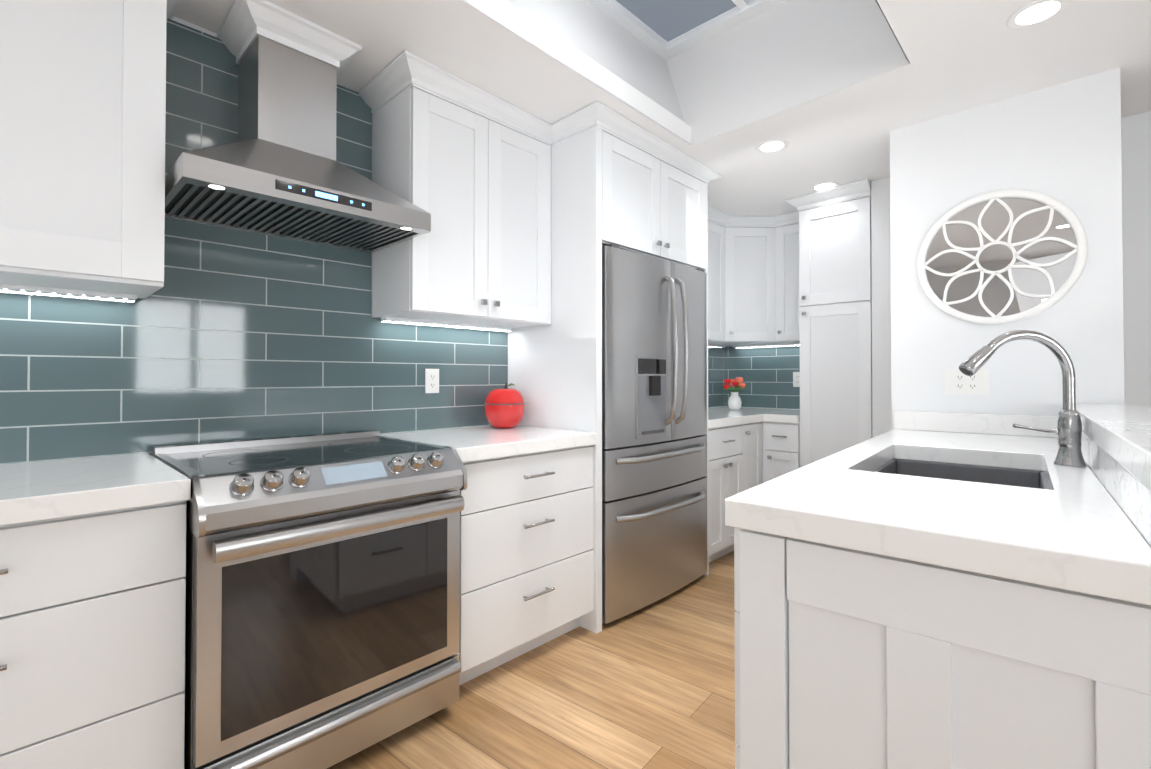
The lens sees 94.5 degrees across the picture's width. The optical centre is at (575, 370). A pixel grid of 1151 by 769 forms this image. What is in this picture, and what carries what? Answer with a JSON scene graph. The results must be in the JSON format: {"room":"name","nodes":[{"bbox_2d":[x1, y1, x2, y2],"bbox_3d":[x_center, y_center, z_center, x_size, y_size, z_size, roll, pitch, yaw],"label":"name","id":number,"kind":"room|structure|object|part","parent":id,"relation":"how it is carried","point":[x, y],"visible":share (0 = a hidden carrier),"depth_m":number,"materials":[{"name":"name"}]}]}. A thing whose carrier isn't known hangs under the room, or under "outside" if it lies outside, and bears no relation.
{"room":"kitchen","nodes":[
{"label":"kitchen","id":0,"kind":"room"},
{"bbox_2d":[2,16,722,464],"bbox_3d":[-0.907,-0.597,2.413,0.120,3.585,6.420,-1,-1,44],"label":"wall","id":1,"kind":"structure","parent":0,"point":[178,20],"depth_m":1.89,"materials":[{"name":"white paint"}]},
{"bbox_2d":[0,0,175,299],"bbox_3d":[-1.729,-0.769,1.218,0.348,1.042,1.217,-1,-1,44],"label":"upper cabinet","id":2,"kind":"object","parent":1,"relation":"attached to","point":[82,137],"depth_m":1.42,"materials":[{"name":"white wood"}]},
{"bbox_2d":[165,0,430,252],"bbox_3d":[-0.981,-0.874,1.888,0.499,0.705,0.757,-1,-1,44],"label":"range hood","id":3,"kind":"object","parent":1,"relation":"attached to","point":[277,169],"visible":0.94,"depth_m":1.84,"materials":[{"name":"silver metal"}]},
{"bbox_2d":[0,19,723,464],"bbox_3d":[-0.767,-0.459,2.465,0.007,1.478,5.892,-1,-1,44],"label":"backsplash","id":4,"kind":"structure","parent":1,"relation":"attached to","point":[222,333],"depth_m":1.93,"materials":[{"name":"tile"}]},
{"bbox_2d":[425,369,438,392],"bbox_3d":[-0.683,0.047,2.537,0.007,0.116,0.072,-1,-1,44],"label":"outlet","id":5,"kind":"object","parent":4,"relation":"attached to","point":[431,380],"visible":1,"depth_m":2.53,"materials":[{"name":"white plastic"}]},
{"bbox_2d":[366,58,557,329],"bbox_3d":[-0.506,-0.721,2.489,0.348,0.976,0.757,-1,-1,44],"label":"upper cabinet","id":6,"kind":"object","parent":1,"relation":"attached to","point":[530,214],"depth_m":2.30,"materials":[{"name":"white wood"}]},
{"bbox_2d":[554,110,709,281],"bbox_3d":[0.217,-0.893,3.031,0.643,0.593,0.938,-1,-1,44],"label":"upper cabinet","id":7,"kind":"object","parent":1,"relation":"attached to","point":[615,183],"depth_m":2.61,"materials":[{"name":"white wood"}]},
{"bbox_2d":[707,214,729,341],"bbox_3d":[0.751,-0.647,3.763,0.395,0.857,0.817,-1,-1,44],"label":"upper cabinet","id":8,"kind":"object","parent":1,"relation":"attached to","point":[718,280],"depth_m":3.85,"materials":[{"name":"white wood"}]},
{"bbox_2d":[707,210,793,347],"bbox_3d":[1.286,-0.678,4.119,0.674,0.928,0.677,-1,-1,44],"label":"upper cabinet","id":9,"kind":"object","parent":1,"relation":"attached to","point":[753,243],"depth_m":3.92,"materials":[{"name":"white wood"}]},
{"bbox_2d":[328,551,736,768],"bbox_3d":[0.968,1.205,0.591,5.320,0.060,6.420,-1,-1,44],"label":"floor","id":10,"kind":"structure","parent":0,"point":[651,686],"depth_m":1.90,"materials":[{"name":"brown wood"}]},
{"bbox_2d":[0,501,186,768],"bbox_3d":[-1.517,0.752,1.218,0.629,0.860,0.918,-1,-1,44],"label":"base cabinet","id":11,"kind":"object","parent":10,"relation":"on","point":[92,635],"visible":0.92,"depth_m":1.20,"materials":[{"name":"white wood"}]},
{"bbox_2d":[0,453,190,525],"bbox_3d":[-1.883,0.289,0.828,0.649,0.053,1.998,-1,-1,44],"label":"countertop","id":12,"kind":"structure","parent":11,"relation":"on","point":[36,491],"depth_m":1.27,"materials":[{"name":"white stone"}]},
{"bbox_2d":[151,430,466,768],"bbox_3d":[-0.877,0.719,1.777,0.724,0.938,0.766,-1,-1,44],"label":"range","id":13,"kind":"object","parent":10,"relation":"on","point":[322,629],"visible":1,"depth_m":1.52,"materials":[{"name":"silver metal"}]},
{"bbox_2d":[457,445,593,684],"bbox_3d":[-0.390,0.765,2.367,0.662,0.861,0.750,-1,-1,44],"label":"base cabinet","id":14,"kind":"object","parent":10,"relation":"on","point":[526,553],"visible":0.62,"depth_m":2.13,"materials":[{"name":"white wood"}]},
{"bbox_2d":[380,425,596,462],"bbox_3d":[-0.396,0.307,2.376,0.649,0.053,0.753,-1,-1,44],"label":"countertop","id":15,"kind":"structure","parent":14,"relation":"on","point":[470,444],"depth_m":2.23,"materials":[{"name":"white stone"}]},
{"bbox_2d":[484,383,524,428],"bbox_3d":[-0.353,0.171,2.656,0.205,0.224,0.205,-1,-1,44],"label":"jar","id":16,"kind":"object","parent":15,"relation":"on","point":[504,407],"visible":1,"depth_m":2.58,"materials":[{"name":"red ceramic"}]},
{"bbox_2d":[602,244,706,623],"bbox_3d":[0.268,0.305,2.971,0.727,1.795,0.915,-1,-1,44],"label":"fridge","id":17,"kind":"object","parent":10,"relation":"on","point":[654,428],"visible":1,"depth_m":2.67,"materials":[{"name":"silver metal"}]},
{"bbox_2d":[708,423,751,561],"bbox_3d":[0.732,0.779,3.558,0.629,0.860,0.519,-1,-1,44],"label":"base cabinet","id":18,"kind":"object","parent":10,"relation":"on","point":[742,457],"depth_m":3.32,"materials":[{"name":"white wood"}]},
{"bbox_2d":[752,422,759,487],"bbox_3d":[0.957,0.781,3.792,0.629,0.860,0.359,-1,-1,44],"label":"base cabinet","id":19,"kind":"object","parent":10,"relation":"on","point":[755,426],"depth_m":3.64,"materials":[{"name":"white wood"}]},
{"bbox_2d":[708,407,799,428],"bbox_3d":[1.119,0.323,3.784,0.880,0.053,1.374,-1,-1,44],"label":"countertop","id":20,"kind":"structure","parent":19,"relation":"on","point":[718,417],"depth_m":3.60,"materials":[{"name":"white stone"}]},
{"bbox_2d":[723,377,745,409],"bbox_3d":[1.234,0.173,4.109,0.180,0.254,0.183,-1,-1,44],"label":"flower vase","id":21,"kind":"object","parent":20,"relation":"on","point":[734,401],"visible":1,"depth_m":4.08,"materials":[{"name":"white ceramic"}]},
{"bbox_2d":[760,421,799,483],"bbox_3d":[1.575,0.782,3.816,0.273,0.860,0.689,-1,-1,44],"label":"base cabinet","id":22,"kind":"object","parent":10,"relation":"on","point":[779,442],"depth_m":3.61,"materials":[{"name":"white wood"}]},
{"bbox_2d":[794,179,872,467],"bbox_3d":[1.856,0.029,3.603,0.435,2.363,0.618,-1,-1,44],"label":"tall cabinet","id":23,"kind":"object","parent":10,"relation":"on","point":[833,266],"depth_m":3.39,"materials":[{"name":"white wood"}]},
{"bbox_2d":[734,468,1150,768],"bbox_3d":[0.838,0.754,1.291,0.730,0.858,0.964,-1,-1,44],"label":"base cabinet","id":24,"kind":"object","parent":10,"relation":"on","point":[845,658],"depth_m":0.90,"materials":[{"name":"white wood"}]},
{"bbox_2d":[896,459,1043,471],"bbox_3d":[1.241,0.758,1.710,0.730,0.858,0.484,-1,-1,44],"label":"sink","id":25,"kind":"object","parent":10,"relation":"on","point":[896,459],"depth_m":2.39,"materials":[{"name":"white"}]},
{"bbox_2d":[725,410,1150,605],"bbox_3d":[1.175,0.255,1.657,0.620,0.146,1.958,-1,-1,40],"label":"countertop","id":26,"kind":"structure","parent":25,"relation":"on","point":[1072,529],"depth_m":1.03,"materials":[{"name":"white stone"}]},
{"bbox_2d":[874,459,1047,488],"bbox_3d":[1.139,0.436,1.601,0.433,0.216,0.718,-1,-1,40],"label":"sink","id":27,"kind":"object","parent":26,"relation":"in","point":[1015,477],"visible":0.21,"depth_m":1.85,"materials":[{"name":"metal"}]},
{"bbox_2d":[959,330,1086,466],"bbox_3d":[1.285,0.076,1.532,0.268,0.389,0.240,-1,-1,44],"label":"faucet","id":28,"kind":"object","parent":26,"relation":"on","point":[1068,430],"visible":1,"depth_m":1.52,"materials":[{"name":"silver metal"}]},
{"bbox_2d":[1076,403,1150,547],"bbox_3d":[1.554,0.653,1.349,0.370,1.062,1.935,-1,-1,40],"label":"bar ledge","id":29,"kind":"object","parent":10,"relation":"on","point":[1116,446],"visible":0.23,"depth_m":1.07,"materials":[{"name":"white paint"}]},
{"bbox_2d":[174,0,1150,215],"bbox_3d":[0.968,-1.332,0.620,5.080,0.388,6.180,-1,-1,44],"label":"ceiling","id":30,"kind":"structure","parent":0,"point":[962,55],"depth_m":2.14,"materials":[{"name":"white paint"}]},
{"bbox_2d":[464,0,908,144],"bbox_3d":[0.358,-1.467,1.938,1.157,0.556,1.567,-1,-1,44],"label":"well","id":31,"kind":"object","parent":30,"relation":"in","point":[786,55],"visible":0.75,"depth_m":2.46,"materials":[{"name":"white paint"}]},
{"bbox_2d":[587,0,786,59],"bbox_3d":[0.314,-1.724,2.001,1.010,0.040,1.540,-1,-1,44],"label":"skylight","id":32,"kind":"object","parent":31,"relation":"in","point":[666,29],"visible":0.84,"depth_m":2.59,"materials":[{"name":"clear glass"}]},
{"bbox_2d":[755,139,788,153],"bbox_3d":[1.030,-1.176,2.791,0.168,0.006,0.168,-1,-1,44],"label":"recessed light","id":33,"kind":"object","parent":30,"relation":"in","point":[775,145],"visible":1,"depth_m":2.79,"materials":[{"name":"white paint"}]},
{"bbox_2d":[810,182,838,191],"bbox_3d":[1.557,-1.150,3.324,0.168,0.006,0.168,-1,-1,44],"label":"recessed light","id":34,"kind":"object","parent":30,"relation":"in","point":[821,186],"visible":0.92,"depth_m":3.31,"materials":[{"name":"white paint"}]},
{"bbox_2d":[1006,0,1070,29],"bbox_3d":[1.580,-1.222,1.819,0.168,0.006,0.168,-1,-1,44],"label":"recessed light","id":35,"kind":"object","parent":30,"relation":"in","point":[1037,12],"visible":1,"depth_m":1.82,"materials":[{"name":"white paint"}]},
{"bbox_2d":[782,206,793,341],"bbox_3d":[1.656,-0.682,3.956,0.327,0.933,0.399,-1,-1,44],"label":"upper cabinet","id":36,"kind":"object","parent":0,"relation":"attached to","point":[787,218],"depth_m":3.86,"materials":[{"name":"white wood"}]},
{"bbox_2d":[890,67,1123,429],"bbox_3d":[1.894,-0.057,2.399,0.802,2.505,0.147,-1,-1,40],"label":"wall","id":37,"kind":"structure","parent":0,"point":[1061,142],"depth_m":2.32,"materials":[{"name":"white paint"}]},
{"bbox_2d":[945,369,988,394],"bbox_3d":[1.782,0.049,2.425,0.160,0.116,0.007,-1,-1,40],"label":"outlet","id":38,"kind":"object","parent":37,"relation":"attached to","point":[957,381],"visible":1,"depth_m":2.42,"materials":[{"name":"white plastic"}]},
{"bbox_3d":[1.860,-0.502,2.354,0.590,0.590,0.026,-1,-1,40],"label":"round mirror","id":39,"kind":"part","parent":37,"relation":"part of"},
{"bbox_2d":[871,111,1150,436],"bbox_3d":[2.586,-0.066,2.909,1.578,2.535,0.615,-1,-1,44],"label":"wall","id":40,"kind":"structure","parent":0,"point":[1136,180],"depth_m":2.49,"materials":[{"name":"white paint"}]},
{"bbox_3d":[3.193,-0.592,2.841,5.200,3.585,0.120,-1,-1,44],"label":"wall","id":41,"kind":"structure","parent":0,"visible":0},
{"bbox_2d":[724,345,799,408],"bbox_3d":[1.596,0.045,4.281,0.876,0.511,0.007,-1,-1,44],"label":"backsplash","id":42,"kind":"structure","parent":41,"relation":"attached to","point":[765,373],"depth_m":4.33,"materials":[{"name":"tile"}]},
{"bbox_2d":[793,372,799,386],"bbox_3d":[1.731,0.066,4.141,0.072,0.116,0.007,-1,-1,44],"label":"outlet","id":43,"kind":"object","parent":42,"relation":"attached to","point":[796,379],"visible":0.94,"depth_m":4.14,"materials":[{"name":"white plastic"}]}
]}

